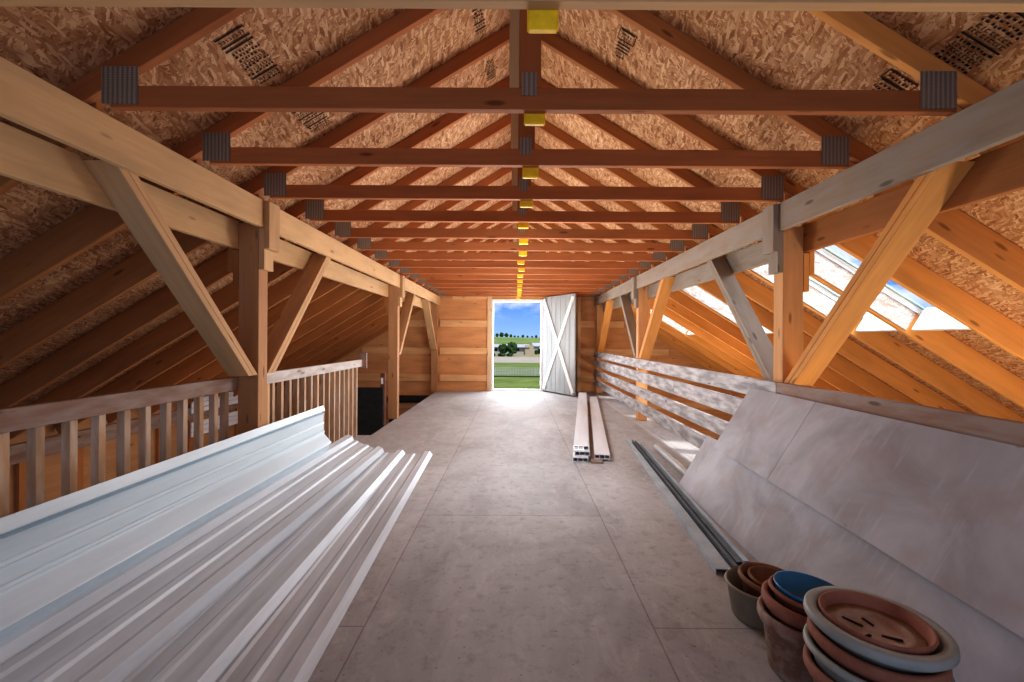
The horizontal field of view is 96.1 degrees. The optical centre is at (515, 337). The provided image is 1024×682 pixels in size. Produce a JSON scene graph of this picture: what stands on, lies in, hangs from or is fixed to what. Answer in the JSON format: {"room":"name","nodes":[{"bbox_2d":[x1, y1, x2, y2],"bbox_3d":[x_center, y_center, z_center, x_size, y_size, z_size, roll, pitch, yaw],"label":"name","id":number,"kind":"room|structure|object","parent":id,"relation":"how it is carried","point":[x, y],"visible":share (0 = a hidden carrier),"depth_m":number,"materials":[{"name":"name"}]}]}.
{"room":"barn loft","nodes":[
{"label":"barn loft","id":0,"kind":"room"},
{"bbox_2d":[9,382,299,514],"bbox_3d":[-5.002,2.400,4.195,0.145,2.980,12.790,0,0,0],"label":"wall","id":1,"kind":"structure","parent":0,"point":[17,460],"depth_m":5.38,"materials":[{"name":"brown wood"}]},
{"bbox_2d":[0,6,1023,417],"bbox_3d":[0.054,-0.603,4.195,10.500,3.232,13.390,0,0,0],"label":"ceiling","id":2,"kind":"structure","parent":0,"point":[59,46],"depth_m":2.72,"materials":[{"name":"brown"}]},
{"bbox_2d":[0,99,102,194],"bbox_3d":[-3.401,-0.023,1.948,3.270,2.150,0.038,0,0,0],"label":"rafter","id":3,"kind":"object","parent":2,"relation":"attached to","point":[6,183],"visible":0.14,"depth_m":1.93,"materials":[{"name":"brown wood"}]},
{"bbox_2d":[0,157,200,301],"bbox_3d":[-3.401,-0.023,2.558,3.270,2.150,0.038,0,0,0],"label":"rafter","id":4,"kind":"object","parent":2,"relation":"attached to","point":[93,224],"visible":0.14,"depth_m":2.54,"materials":[{"name":"brown wood"}]},
{"bbox_2d":[0,192,260,368],"bbox_3d":[-3.401,-0.023,3.168,3.270,2.150,0.038,0,0,0],"label":"rafter","id":5,"kind":"object","parent":2,"relation":"attached to","point":[133,271],"visible":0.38,"depth_m":3.15,"materials":[{"name":"brown wood"}]},
{"bbox_2d":[0,216,301,407],"bbox_3d":[-3.401,-0.023,3.779,3.270,2.150,0.038,0,0,0],"label":"rafter","id":6,"kind":"object","parent":2,"relation":"attached to","point":[214,270],"visible":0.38,"depth_m":3.76,"materials":[{"name":"brown wood"}]},
{"bbox_2d":[10,233,331,439],"bbox_3d":[-3.401,-0.023,4.388,3.270,2.150,0.038,0,0,0],"label":"rafter","id":7,"kind":"object","parent":2,"relation":"attached to","point":[226,297],"visible":0.52,"depth_m":4.37,"materials":[{"name":"brown wood"}]},
{"bbox_2d":[53,246,353,433],"bbox_3d":[-3.401,-0.023,4.998,3.270,2.150,0.038,0,0,0],"label":"rafter","id":8,"kind":"object","parent":2,"relation":"attached to","point":[283,289],"visible":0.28,"depth_m":4.98,"materials":[{"name":"brown wood"}]},
{"bbox_2d":[106,256,371,423],"bbox_3d":[-3.401,-0.023,5.609,3.270,2.150,0.038,0,0,0],"label":"rafter","id":9,"kind":"object","parent":2,"relation":"attached to","point":[204,357],"visible":0.34,"depth_m":5.59,"materials":[{"name":"brown wood"}]},
{"bbox_2d":[151,264,385,413],"bbox_3d":[-3.401,-0.023,6.218,3.270,2.150,0.038,0,0,0],"label":"rafter","id":10,"kind":"object","parent":2,"relation":"attached to","point":[342,291],"visible":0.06,"depth_m":6.20,"materials":[{"name":"brown wood"}]},
{"bbox_2d":[188,271,396,404],"bbox_3d":[-3.401,-0.023,6.829,3.270,2.150,0.038,0,0,0],"label":"rafter","id":11,"kind":"object","parent":2,"relation":"attached to","point":[359,295],"visible":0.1,"depth_m":6.81,"materials":[{"name":"brown wood"}]},
{"bbox_2d":[206,277,406,400],"bbox_3d":[-3.401,-0.023,7.439,3.270,2.150,0.038,0,0,0],"label":"rafter","id":12,"kind":"object","parent":2,"relation":"attached to","point":[372,299],"visible":0.24,"depth_m":7.42,"materials":[{"name":"brown wood"}]},
{"bbox_2d":[229,282,414,396],"bbox_3d":[-3.401,-0.023,8.049,3.270,2.150,0.038,0,0,0],"label":"rafter","id":13,"kind":"object","parent":2,"relation":"attached to","point":[378,305],"visible":0.34,"depth_m":8.03,"materials":[{"name":"brown wood"}]},
{"bbox_2d":[280,286,421,369],"bbox_3d":[-3.401,-0.023,8.659,3.270,2.150,0.038,0,0,0],"label":"rafter","id":14,"kind":"object","parent":2,"relation":"attached to","point":[382,311],"visible":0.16,"depth_m":8.64,"materials":[{"name":"brown wood"}]},
{"bbox_2d":[275,289,427,386],"bbox_3d":[-3.401,-0.023,9.268,3.270,2.150,0.038,0,0,0],"label":"rafter","id":15,"kind":"object","parent":2,"relation":"attached to","point":[384,317],"visible":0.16,"depth_m":9.25,"materials":[{"name":"brown wood"}]},
{"bbox_2d":[284,292,433,385],"bbox_3d":[-3.401,-0.023,9.879,3.270,2.150,0.038,0,0,0],"label":"rafter","id":16,"kind":"object","parent":2,"relation":"attached to","point":[385,323],"visible":0.24,"depth_m":9.86,"materials":[{"name":"brown wood"}]},
{"bbox_2d":[0,0,1023,33],"bbox_3d":[0.059,-1.537,1.312,3.900,1.297,0.072,0,0,0],"label":"roof truss","id":17,"kind":"object","parent":2,"relation":"attached to","point":[542,15],"visible":1,"depth_m":1.30,"materials":[{"name":"brown wood"}]},
{"bbox_2d":[416,225,617,290],"bbox_3d":[0.059,-1.540,8.632,3.900,1.291,0.072,0,0,0],"label":"roof truss","id":18,"kind":"object","parent":2,"relation":"attached to","point":[511,226],"visible":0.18,"depth_m":8.60,"materials":[{"name":"brown wood"}]},
{"bbox_2d":[423,239,610,292],"bbox_3d":[0.059,-1.540,9.242,3.900,1.291,0.072,0,0,0],"label":"roof truss","id":19,"kind":"object","parent":2,"relation":"attached to","point":[501,240],"visible":0.22,"depth_m":9.21,"materials":[{"name":"brown wood"}]},
{"bbox_2d":[434,251,600,298],"bbox_3d":[0.059,-1.536,10.462,3.900,1.299,0.072,0,0,0],"label":"roof truss","id":20,"kind":"object","parent":2,"relation":"attached to","point":[485,295],"visible":0.23,"depth_m":10.43,"materials":[{"name":"brown wood"}]},
{"bbox_2d":[429,239,606,295],"bbox_3d":[0.059,-1.540,9.852,3.900,1.291,0.072,0,0,0],"label":"roof truss","id":21,"kind":"object","parent":2,"relation":"attached to","point":[430,290],"visible":0.24,"depth_m":9.82,"materials":[{"name":"brown wood"}]},
{"bbox_2d":[388,200,648,277],"bbox_3d":[0.059,-1.540,6.802,3.900,1.291,0.072,0,0,0],"label":"roof truss","id":22,"kind":"object","parent":2,"relation":"attached to","point":[528,271],"visible":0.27,"depth_m":6.77,"materials":[{"name":"brown wood"}]},
{"bbox_2d":[399,206,637,282],"bbox_3d":[0.059,-1.539,7.412,3.900,1.293,0.072,0,0,0],"label":"roof truss","id":23,"kind":"object","parent":2,"relation":"attached to","point":[484,225],"visible":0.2,"depth_m":7.38,"materials":[{"name":"brown wood"}]},
{"bbox_2d":[409,223,627,286],"bbox_3d":[0.059,-1.540,8.022,3.900,1.291,0.072,0,0,0],"label":"roof truss","id":24,"kind":"object","parent":2,"relation":"attached to","point":[501,225],"visible":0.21,"depth_m":7.99,"materials":[{"name":"brown wood"}]},
{"bbox_2d":[376,180,661,271],"bbox_3d":[0.059,-1.540,6.192,3.900,1.291,0.072,0,0,0],"label":"roof truss","id":25,"kind":"object","parent":2,"relation":"attached to","point":[474,206],"visible":0.39,"depth_m":6.16,"materials":[{"name":"brown wood"}]},
{"bbox_2d":[361,167,678,264],"bbox_3d":[0.059,-1.540,5.582,3.900,1.291,0.072,0,0,0],"label":"roof truss","id":26,"kind":"object","parent":2,"relation":"attached to","point":[380,254],"visible":0.43,"depth_m":5.55,"materials":[{"name":"brown wood"}]},
{"bbox_2d":[317,113,723,244],"bbox_3d":[0.059,-1.538,4.362,3.900,1.294,0.072,0,0,0],"label":"roof truss","id":27,"kind":"object","parent":2,"relation":"attached to","point":[342,229],"visible":0.53,"depth_m":4.33,"materials":[{"name":"brown wood"}]},
{"bbox_2d":[342,141,698,255],"bbox_3d":[0.059,-1.537,4.972,3.900,1.296,0.072,0,0,0],"label":"roof truss","id":28,"kind":"object","parent":2,"relation":"attached to","point":[363,243],"visible":0.43,"depth_m":4.94,"materials":[{"name":"brown wood"}]},
{"bbox_2d":[284,77,758,228],"bbox_3d":[0.059,-1.540,3.752,3.900,1.291,0.072,0,0,0],"label":"roof truss","id":29,"kind":"object","parent":2,"relation":"attached to","point":[313,209],"visible":0.56,"depth_m":3.72,"materials":[{"name":"brown wood"}]},
{"bbox_2d":[240,24,805,207],"bbox_3d":[0.059,-1.540,3.142,3.900,1.291,0.072,0,0,0],"label":"roof truss","id":30,"kind":"object","parent":2,"relation":"attached to","point":[272,181],"visible":0.59,"depth_m":3.11,"materials":[{"name":"brown wood"}]},
{"bbox_2d":[172,9,876,178],"bbox_3d":[0.059,-1.536,2.532,3.900,1.299,0.072,0,0,0],"label":"roof truss","id":31,"kind":"object","parent":2,"relation":"attached to","point":[838,147],"visible":0.77,"depth_m":2.50,"materials":[{"name":"brown wood"}]},
{"bbox_2d":[61,7,993,125],"bbox_3d":[0.059,-1.540,1.922,3.900,1.291,0.072,0,0,0],"label":"roof truss","id":32,"kind":"object","parent":2,"relation":"attached to","point":[943,87],"visible":0.82,"depth_m":1.89,"materials":[{"name":"brown wood"}]},
{"bbox_2d":[601,292,735,374],"bbox_3d":[3.436,-0.022,9.879,3.200,2.107,0.038,0,0,0],"label":"rafter","id":33,"kind":"object","parent":2,"relation":"attached to","point":[667,335],"visible":0.16,"depth_m":9.86,"materials":[{"name":"orange wood"}]},
{"bbox_2d":[607,289,751,377],"bbox_3d":[3.436,-0.022,9.268,3.200,2.107,0.038,0,0,0],"label":"rafter","id":34,"kind":"object","parent":2,"relation":"attached to","point":[663,326],"visible":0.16,"depth_m":9.25,"materials":[{"name":"orange wood"}]},
{"bbox_2d":[613,286,763,379],"bbox_3d":[3.436,-0.022,8.659,3.200,2.107,0.038,0,0,0],"label":"rafter","id":35,"kind":"object","parent":2,"relation":"attached to","point":[695,338],"visible":0.16,"depth_m":8.64,"materials":[{"name":"orange wood"}]},
{"bbox_2d":[621,282,761,374],"bbox_3d":[3.436,-0.022,8.049,3.200,2.107,0.038,0,0,0],"label":"rafter","id":36,"kind":"object","parent":2,"relation":"attached to","point":[670,314],"visible":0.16,"depth_m":8.03,"materials":[{"name":"orange wood"}]},
{"bbox_2d":[629,277,811,386],"bbox_3d":[3.436,-0.022,7.439,3.200,2.107,0.038,0,0,0],"label":"rafter","id":37,"kind":"object","parent":2,"relation":"attached to","point":[672,305],"visible":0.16,"depth_m":7.42,"materials":[{"name":"orange wood"}]},
{"bbox_2d":[669,274,771,333],"bbox_3d":[2.646,-0.506,5.913,1.361,0.891,0.570,0,0,0],"label":"window","id":38,"kind":"structure","parent":2,"relation":"attached to","point":[695,291],"depth_m":6.19,"materials":[{"name":"clear glass"}]},
{"bbox_2d":[639,271,841,391],"bbox_3d":[3.436,-0.022,6.829,3.200,2.107,0.038,0,0,0],"label":"rafter","id":39,"kind":"object","parent":2,"relation":"attached to","point":[679,297],"visible":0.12,"depth_m":6.81,"materials":[{"name":"orange wood"}]},
{"bbox_2d":[651,265,877,397],"bbox_3d":[3.436,-0.022,6.218,3.200,2.107,0.038,0,0,0],"label":"rafter","id":40,"kind":"object","parent":2,"relation":"attached to","point":[830,376],"visible":0.08,"depth_m":6.20,"materials":[{"name":"orange wood"}]},
{"bbox_2d":[666,257,918,404],"bbox_3d":[3.436,-0.022,5.609,3.200,2.107,0.038,0,0,0],"label":"rafter","id":41,"kind":"object","parent":2,"relation":"attached to","point":[839,364],"visible":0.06,"depth_m":5.59,"materials":[{"name":"orange wood"}]},
{"bbox_2d":[727,246,896,331],"bbox_3d":[2.646,-0.506,4.083,1.361,0.891,0.570,0,0,0],"label":"window","id":42,"kind":"structure","parent":2,"relation":"attached to","point":[819,297],"depth_m":4.36,"materials":[{"name":"clear glass"}]},
{"bbox_2d":[684,247,967,412],"bbox_3d":[3.436,-0.022,4.998,3.200,2.107,0.038,0,0,0],"label":"rafter","id":43,"kind":"object","parent":2,"relation":"attached to","point":[752,289],"visible":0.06,"depth_m":4.98,"materials":[{"name":"orange wood"}]},
{"bbox_2d":[760,240,970,330],"bbox_3d":[2.646,-0.506,3.474,1.361,0.891,0.570,0,0,0],"label":"window","id":44,"kind":"structure","parent":2,"relation":"attached to","point":[830,266],"depth_m":3.75,"materials":[{"name":"clear glass"}]},
{"bbox_2d":[708,234,1023,421],"bbox_3d":[3.436,-0.022,4.388,3.200,2.107,0.038,0,0,0],"label":"rafter","id":45,"kind":"object","parent":2,"relation":"attached to","point":[881,342],"visible":0.34,"depth_m":4.37,"materials":[{"name":"orange wood"}]},
{"bbox_2d":[739,217,1023,407],"bbox_3d":[3.436,-0.022,3.779,3.200,2.107,0.038,0,0,0],"label":"rafter","id":46,"kind":"object","parent":2,"relation":"attached to","point":[941,343],"visible":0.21,"depth_m":3.76,"materials":[{"name":"orange wood"}]},
{"bbox_2d":[782,194,1023,361],"bbox_3d":[3.436,-0.022,3.168,3.200,2.107,0.038,0,0,0],"label":"rafter","id":47,"kind":"object","parent":2,"relation":"attached to","point":[913,276],"visible":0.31,"depth_m":3.15,"materials":[{"name":"orange wood"}]},
{"bbox_2d":[845,160,1023,292],"bbox_3d":[3.436,-0.022,2.558,3.200,2.107,0.038,0,0,0],"label":"rafter","id":48,"kind":"object","parent":2,"relation":"attached to","point":[955,229],"visible":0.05,"depth_m":2.54,"materials":[{"name":"orange wood"}]},
{"bbox_2d":[299,251,731,439],"bbox_3d":[-0.005,0.865,10.590,10.000,6.110,0.120,0,0,0],"label":"wall","id":49,"kind":"structure","parent":0,"point":[464,322],"depth_m":10.59,"materials":[{"name":"brown wood"}]},
{"bbox_2d":[491,299,542,390],"bbox_3d":[0.039,0.165,10.610,1.180,2.110,0.160,0,0,0],"label":"door frame","id":50,"kind":"structure","parent":49,"relation":"attached to","point":[493,300],"depth_m":10.55,"materials":[{"name":"white wood"}]},
{"bbox_2d":[543,293,575,395],"bbox_3d":[0.929,0.136,10.022,0.047,2.120,1.175,0,0,-31],"label":"door","id":51,"kind":"structure","parent":49,"relation":"in","point":[559,312],"depth_m":9.96,"materials":[{"name":"white paint"}]},
{"bbox_2d":[308,391,784,681],"bbox_3d":[0.094,1.346,4.195,4.115,0.250,12.790,0,0,0],"label":"floor","id":52,"kind":"structure","parent":0,"point":[509,558],"depth_m":2.41,"materials":[{"name":"concrete"}]},
{"bbox_2d":[0,377,236,517],"bbox_3d":[-1.945,0.837,1.874,0.078,1.143,2.548,0,0,0],"label":"railing","id":53,"kind":"object","parent":52,"relation":"on","point":[33,418],"visible":0.47,"depth_m":2.16,"materials":[{"name":"brown wood"}]},
{"bbox_2d":[228,201,279,434],"bbox_3d":[-1.830,0.136,3.208,0.291,2.144,0.140,0,0,0],"label":"timber post","id":54,"kind":"object","parent":52,"relation":"on","point":[250,265],"visible":0.8,"depth_m":3.15,"materials":[{"name":"brown wood"}]},
{"bbox_2d":[0,122,238,249],"bbox_3d":[-1.915,-0.705,0.504,0.037,0.187,5.404,0,0,0],"label":"beam","id":55,"kind":"structure","parent":54,"relation":"attached to","point":[25,157],"depth_m":1.99,"materials":[{"name":"brown wood"}]},
{"bbox_2d":[0,56,263,227],"bbox_3d":[-1.736,-0.847,0.504,0.037,0.187,5.404,0,0,0],"label":"beam","id":56,"kind":"structure","parent":54,"relation":"attached to","point":[27,100],"depth_m":1.95,"materials":[{"name":"brown wood"}]},
{"bbox_2d":[83,160,257,375],"bbox_3d":[-1.828,-0.264,2.579,0.140,1.030,1.135,0,0,0],"label":"knee brace","id":57,"kind":"object","parent":54,"relation":"attached to","point":[124,189],"visible":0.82,"depth_m":2.40,"materials":[{"name":"brown wood"}]},
{"bbox_2d":[267,255,330,372],"bbox_3d":[-1.828,-0.264,3.837,0.140,1.030,1.135,0,0,0],"label":"knee brace","id":58,"kind":"object","parent":54,"relation":"attached to","point":[281,334],"visible":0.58,"depth_m":3.75,"materials":[{"name":"brown wood"}]},
{"bbox_2d":[273,239,387,296],"bbox_3d":[-1.915,-0.705,5.062,0.037,0.187,3.706,0,0,0],"label":"beam","id":59,"kind":"structure","parent":54,"relation":"attached to","point":[291,255],"depth_m":4.79,"materials":[{"name":"brown wood"}]},
{"bbox_2d":[280,209,399,287],"bbox_3d":[-1.736,-0.847,5.062,0.037,0.187,3.706,0,0,0],"label":"beam","id":60,"kind":"structure","parent":54,"relation":"attached to","point":[292,229],"depth_m":4.27,"materials":[{"name":"brown wood"}]},
{"bbox_2d":[267,353,366,443],"bbox_3d":[-1.936,0.798,4.521,0.244,1.220,2.519,0,0,-2],"label":"railing","id":61,"kind":"object","parent":52,"relation":"on","point":[338,424],"visible":0.46,"depth_m":4.79,"materials":[{"name":"brown wood"}]},
{"bbox_2d":[216,451,432,681],"bbox_3d":[-0.999,1.192,2.640,0.451,0.037,4.302,0,0,-2],"label":"metal sheet","id":62,"kind":"object","parent":52,"relation":"on","point":[289,646],"visible":0.75,"depth_m":2.12,"materials":[{"name":"paint"}]},
{"bbox_2d":[123,450,405,681],"bbox_3d":[-1.306,1.173,2.625,0.470,0.038,4.266,0,0,-2],"label":"metal sheet","id":63,"kind":"object","parent":62,"relation":"on","point":[205,648],"visible":0.69,"depth_m":2.07,"materials":[{"name":"paint"}]},
{"bbox_2d":[0,435,384,681],"bbox_3d":[-1.550,1.081,2.610,0.417,0.184,4.220,0,0,0],"label":"metal sheet","id":64,"kind":"object","parent":63,"relation":"on","point":[105,632],"visible":0.92,"depth_m":2.00,"materials":[{"name":"paint"}]},
{"bbox_2d":[0,405,331,639],"bbox_3d":[-1.715,0.812,2.335,0.100,0.404,3.670,0,0,0],"label":"metal sheet","id":65,"kind":"object","parent":64,"relation":"on","point":[53,551],"visible":0.94,"depth_m":2.04,"materials":[{"name":"white paint"}]},
{"bbox_2d":[383,275,404,418],"bbox_3d":[-1.830,0.136,6.918,0.291,2.144,0.140,0,0,0],"label":"timber post","id":66,"kind":"object","parent":52,"relation":"on","point":[392,303],"visible":0.85,"depth_m":6.86,"materials":[{"name":"brown wood"}]},
{"bbox_2d":[399,293,415,354],"bbox_3d":[-1.828,-0.264,7.546,0.140,1.030,1.135,0,0,0],"label":"knee brace","id":67,"kind":"object","parent":66,"relation":"attached to","point":[409,300],"visible":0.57,"depth_m":7.57,"materials":[{"name":"brown wood"}]},
{"bbox_2d":[431,303,437,391],"bbox_3d":[-1.831,0.211,10.418,0.140,1.994,0.115,0,0,0],"label":"timber post","id":68,"kind":"object","parent":52,"relation":"on","point":[434,307],"visible":0.7,"depth_m":10.36,"materials":[{"name":"brown wood"}]},
{"bbox_2d":[573,449,587,462],"bbox_3d":[0.977,1.201,6.795,0.150,0.046,4.600,0,0,8],"label":"rail","id":69,"kind":"object","parent":52,"relation":"on","point":[584,459],"visible":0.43,"depth_m":4.57,"materials":[{"name":"plastic"}]},
{"bbox_2d":[575,395,589,455],"bbox_3d":[1.004,1.154,6.855,0.150,0.046,4.600,0,0,8],"label":"rail","id":70,"kind":"object","parent":69,"relation":"on","point":[577,452],"visible":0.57,"depth_m":4.66,"materials":[{"name":"plastic"}]},
{"bbox_2d":[574,392,588,450],"bbox_3d":[0.998,1.107,6.895,0.150,0.046,4.600,0,0,8],"label":"rail","id":71,"kind":"object","parent":70,"relation":"on","point":[581,428],"visible":1,"depth_m":5.63,"materials":[{"name":"plastic"}]},
{"bbox_2d":[587,402,602,463],"bbox_3d":[1.093,1.214,6.540,0.115,0.022,4.164,0,0,8],"label":"scrap","id":72,"kind":"object","parent":52,"relation":"on","point":[598,461],"visible":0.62,"depth_m":5.34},
{"bbox_2d":[589,396,609,459],"bbox_3d":[1.197,1.178,6.825,0.150,0.046,4.600,0,0,8],"label":"rail","id":73,"kind":"object","parent":72,"relation":"on","point":[601,450],"visible":1,"depth_m":5.62,"materials":[{"name":"plastic"}]},
{"bbox_2d":[631,277,652,419],"bbox_3d":[1.898,0.158,6.918,0.291,2.144,0.140,0,0,0],"label":"timber post","id":74,"kind":"object","parent":52,"relation":"on","point":[643,305],"visible":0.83,"depth_m":6.86,"materials":[{"name":"orange wood"}]},
{"bbox_2d":[619,295,635,357],"bbox_3d":[1.901,-0.224,7.566,0.140,1.070,1.175,0,0,0],"label":"knee brace","id":75,"kind":"object","parent":74,"relation":"attached to","point":[625,301],"visible":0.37,"depth_m":7.59,"materials":[{"name":"grey wood"}]},
{"bbox_2d":[638,277,674,358],"bbox_3d":[1.901,-0.224,6.269,0.140,1.070,1.175,0,0,0],"label":"knee brace","id":76,"kind":"object","parent":74,"relation":"attached to","point":[665,286],"visible":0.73,"depth_m":6.16,"materials":[{"name":"orange wood"}]},
{"bbox_2d":[594,351,775,448],"bbox_3d":[1.805,0.691,6.830,0.038,0.770,7.340,0,0,0],"label":"railing","id":77,"kind":"object","parent":74,"relation":"attached to","point":[729,404],"visible":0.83,"depth_m":5.04,"materials":[{"name":"grey wood"}]},
{"bbox_2d":[636,212,762,288],"bbox_3d":[1.816,-0.826,5.062,0.037,0.187,3.706,0,0,0],"label":"beam","id":78,"kind":"structure","parent":74,"relation":"attached to","point":[749,231],"depth_m":4.26,"materials":[{"name":"grey wood"}]},
{"bbox_2d":[626,439,730,573],"bbox_3d":[1.213,1.211,3.915,0.100,0.028,3.080,0,0,5],"label":"trim","id":79,"kind":"structure","parent":52,"relation":"on","point":[710,553],"depth_m":2.97,"materials":[{"name":"metal"}]},
{"bbox_2d":[632,440,737,567],"bbox_3d":[1.267,1.209,3.900,0.030,0.034,3.008,0,0,4],"label":"trim","id":80,"kind":"structure","parent":52,"relation":"on","point":[720,549],"depth_m":3.06,"materials":[{"name":"metal"}]},
{"bbox_2d":[635,440,741,564],"bbox_3d":[1.297,1.207,3.895,0.034,0.038,2.918,0,0,4],"label":"trim","id":81,"kind":"structure","parent":52,"relation":"on","point":[717,537],"depth_m":3.08,"materials":[{"name":"metal"}]},
{"bbox_2d":[641,443,749,563],"bbox_3d":[1.328,1.205,3.820,0.040,0.042,2.767,0,0,4],"label":"trim","id":82,"kind":"structure","parent":52,"relation":"on","point":[737,552],"depth_m":3.07,"materials":[{"name":"metal"}]},
{"bbox_2d":[724,566,763,630],"bbox_3d":[1.087,1.151,2.030,0.304,0.148,0.304,0,0,0],"label":"flower pot","id":83,"kind":"object","parent":52,"relation":"on","point":[743,605],"visible":0.37,"depth_m":1.97,"materials":[{"name":"grey ceramic"}]},
{"bbox_2d":[738,562,784,596],"bbox_3d":[1.124,1.113,2.022,0.267,0.145,0.268,0,0,0],"label":"flower pot","id":84,"kind":"object","parent":83,"relation":"in","point":[749,587],"visible":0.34,"depth_m":2.04,"materials":[{"name":"brown ceramic"}]},
{"bbox_2d":[747,566,779,586],"bbox_3d":[1.140,1.098,2.026,0.215,0.104,0.216,0,0,0],"label":"flower pot","id":85,"kind":"object","parent":84,"relation":"in","point":[758,575],"visible":0.28,"depth_m":2.11,"materials":[{"name":"brown ceramic"}]},
{"bbox_2d":[757,596,813,681],"bbox_3d":[1.059,1.116,1.690,0.308,0.218,0.308,0,0,0],"label":"flower pot","id":86,"kind":"object","parent":52,"relation":"on","point":[784,644],"visible":0.43,"depth_m":1.62,"materials":[{"name":"ceramic"}]},
{"bbox_2d":[761,579,806,631],"bbox_3d":[1.070,1.045,1.685,0.304,0.196,0.304,0,0,0],"label":"flower pot","id":87,"kind":"object","parent":86,"relation":"in","point":[796,621],"visible":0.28,"depth_m":1.63,"materials":[{"name":"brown ceramic"}]},
{"bbox_2d":[768,575,807,616],"bbox_3d":[1.081,0.984,1.690,0.269,0.127,0.270,0,0,0],"label":"flower pot","id":88,"kind":"object","parent":87,"relation":"in","point":[782,599],"visible":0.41,"depth_m":1.64,"materials":[{"name":"ceramic"}]},
{"bbox_2d":[773,570,834,604],"bbox_3d":[1.088,0.959,1.692,0.245,0.100,0.246,0,0,0],"label":"bowl","id":89,"kind":"object","parent":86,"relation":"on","point":[794,585],"visible":0.3,"depth_m":1.78,"materials":[{"name":"ceramic"}]},
{"bbox_2d":[762,204,814,381],"bbox_3d":[1.898,0.158,3.208,0.291,2.144,0.140,0,0,0],"label":"timber post","id":90,"kind":"object","parent":52,"relation":"on","point":[791,268],"visible":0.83,"depth_m":3.15,"materials":[{"name":"orange wood"}]},
{"bbox_2d":[707,258,773,380],"bbox_3d":[1.901,-0.224,3.857,0.140,1.070,1.175,0,0,0],"label":"knee brace","id":91,"kind":"object","parent":90,"relation":"attached to","point":[757,340],"visible":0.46,"depth_m":3.76,"materials":[{"name":"grey wood"}]},
{"bbox_2d":[647,242,767,298],"bbox_3d":[1.993,-0.681,5.062,0.037,0.187,3.706,0,0,0],"label":"beam","id":92,"kind":"structure","parent":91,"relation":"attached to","point":[751,257],"depth_m":4.33,"materials":[{"name":"grey wood"}]},
{"bbox_2d":[784,161,975,384],"bbox_3d":[1.901,-0.224,2.558,0.140,1.070,1.175,0,0,0],"label":"knee brace","id":93,"kind":"object","parent":90,"relation":"attached to","point":[929,192],"visible":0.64,"depth_m":2.37,"materials":[{"name":"orange wood"}]},
{"bbox_2d":[776,382,1023,447],"bbox_3d":[1.806,0.626,1.178,0.038,0.650,3.956,0,0,0],"label":"guard rail","id":94,"kind":"object","parent":90,"relation":"attached to","point":[1001,430],"visible":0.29,"depth_m":2.03,"materials":[{"name":"brown wood"}]},
{"bbox_2d":[713,388,814,478],"bbox_3d":[1.635,0.609,3.095,0.295,0.471,0.750,0,0,0],"label":"plywood sheet","id":95,"kind":"object","parent":94,"relation":"on","point":[764,424],"visible":1,"depth_m":3.02,"materials":[{"name":"wood"}]},
{"bbox_2d":[767,402,1023,638],"bbox_3d":[1.623,0.641,1.508,0.319,0.526,2.417,0,0,0],"label":"plywood sheet","id":96,"kind":"object","parent":94,"relation":"on","point":[948,506],"visible":1,"depth_m":1.81,"materials":[{"name":"wood"}]},
{"bbox_2d":[779,79,1023,230],"bbox_3d":[1.816,-0.826,0.504,0.037,0.187,5.404,0,0,0],"label":"beam","id":97,"kind":"structure","parent":90,"relation":"attached to","point":[997,119],"depth_m":2.05,"materials":[{"name":"grey wood"}]},
{"bbox_2d":[800,139,1023,252],"bbox_3d":[1.993,-0.681,0.504,0.037,0.187,5.404,0,0,0],"label":"beam","id":98,"kind":"structure","parent":90,"relation":"attached to","point":[999,172],"depth_m":2.31,"materials":[{"name":"brown wood"}]},
{"bbox_2d":[803,643,833,681],"bbox_3d":[1.070,1.113,1.395,0.340,0.225,0.340,0,0,0],"label":"flower pot","id":99,"kind":"object","parent":52,"relation":"on","point":[815,672],"visible":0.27,"depth_m":1.41,"materials":[{"name":"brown ceramic"}]},
{"bbox_2d":[803,623,954,681],"bbox_3d":[1.082,1.046,1.391,0.364,0.208,0.364,0,0,0],"label":"flower pot","id":100,"kind":"object","parent":99,"relation":"in","point":[829,668],"visible":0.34,"depth_m":1.36,"materials":[{"name":"grey ceramic"}]},
{"bbox_2d":[807,617,952,681],"bbox_3d":[1.085,0.981,1.392,0.346,0.170,0.346,0,0,0],"label":"flower pot","id":101,"kind":"object","parent":100,"relation":"in","point":[869,672],"visible":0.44,"depth_m":1.28,"materials":[{"name":"ceramic"}]},
{"bbox_2d":[803,586,960,674],"bbox_3d":[1.089,0.925,1.392,0.372,0.168,0.372,0,0,0],"label":"flower pot","id":102,"kind":"object","parent":101,"relation":"on","point":[946,656],"visible":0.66,"depth_m":1.28,"materials":[{"name":"grey ceramic"}]},
{"bbox_2d":[818,590,938,655],"bbox_3d":[1.088,0.887,1.394,0.288,0.099,0.288,0,0,0],"label":"flower pot","id":103,"kind":"object","parent":102,"relation":"in","point":[879,622],"visible":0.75,"depth_m":1.41,"materials":[{"name":"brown ceramic"}]},
{"bbox_2d":[679,436,1023,681],"bbox_3d":[1.462,1.010,2.050,0.285,0.442,3.500,0,0,0],"label":"plywood sheet","id":104,"kind":"object","parent":52,"relation":"on","point":[778,529],"visible":0.6,"depth_m":2.18,"materials":[{"name":"wood"}]},
{"bbox_3d":[-0.024,3.970,4.195,10.000,0.100,12.790,0,0,0],"label":"floor","id":105,"kind":"structure","parent":0,"visible":0},
{"bbox_2d":[330,387,383,434],"bbox_3d":[-2.219,2.292,6.315,0.790,3.230,0.030,0,0,0],"label":"board","id":106,"kind":"object","parent":105,"relation":"on","point":[370,400],"visible":0.18,"depth_m":6.30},
{"label":"outside","id":107,"kind":"structure","parent":0,"visible":0},
{"bbox_2d":[493,363,539,388],"bbox_3d":[-0.024,3.920,41.995,120.000,0.001,62.010,0,0,0],"label":"lawn","id":108,"kind":"structure","parent":107,"point":[498,382],"depth_m":43.59,"materials":[{"name":"green plant"}]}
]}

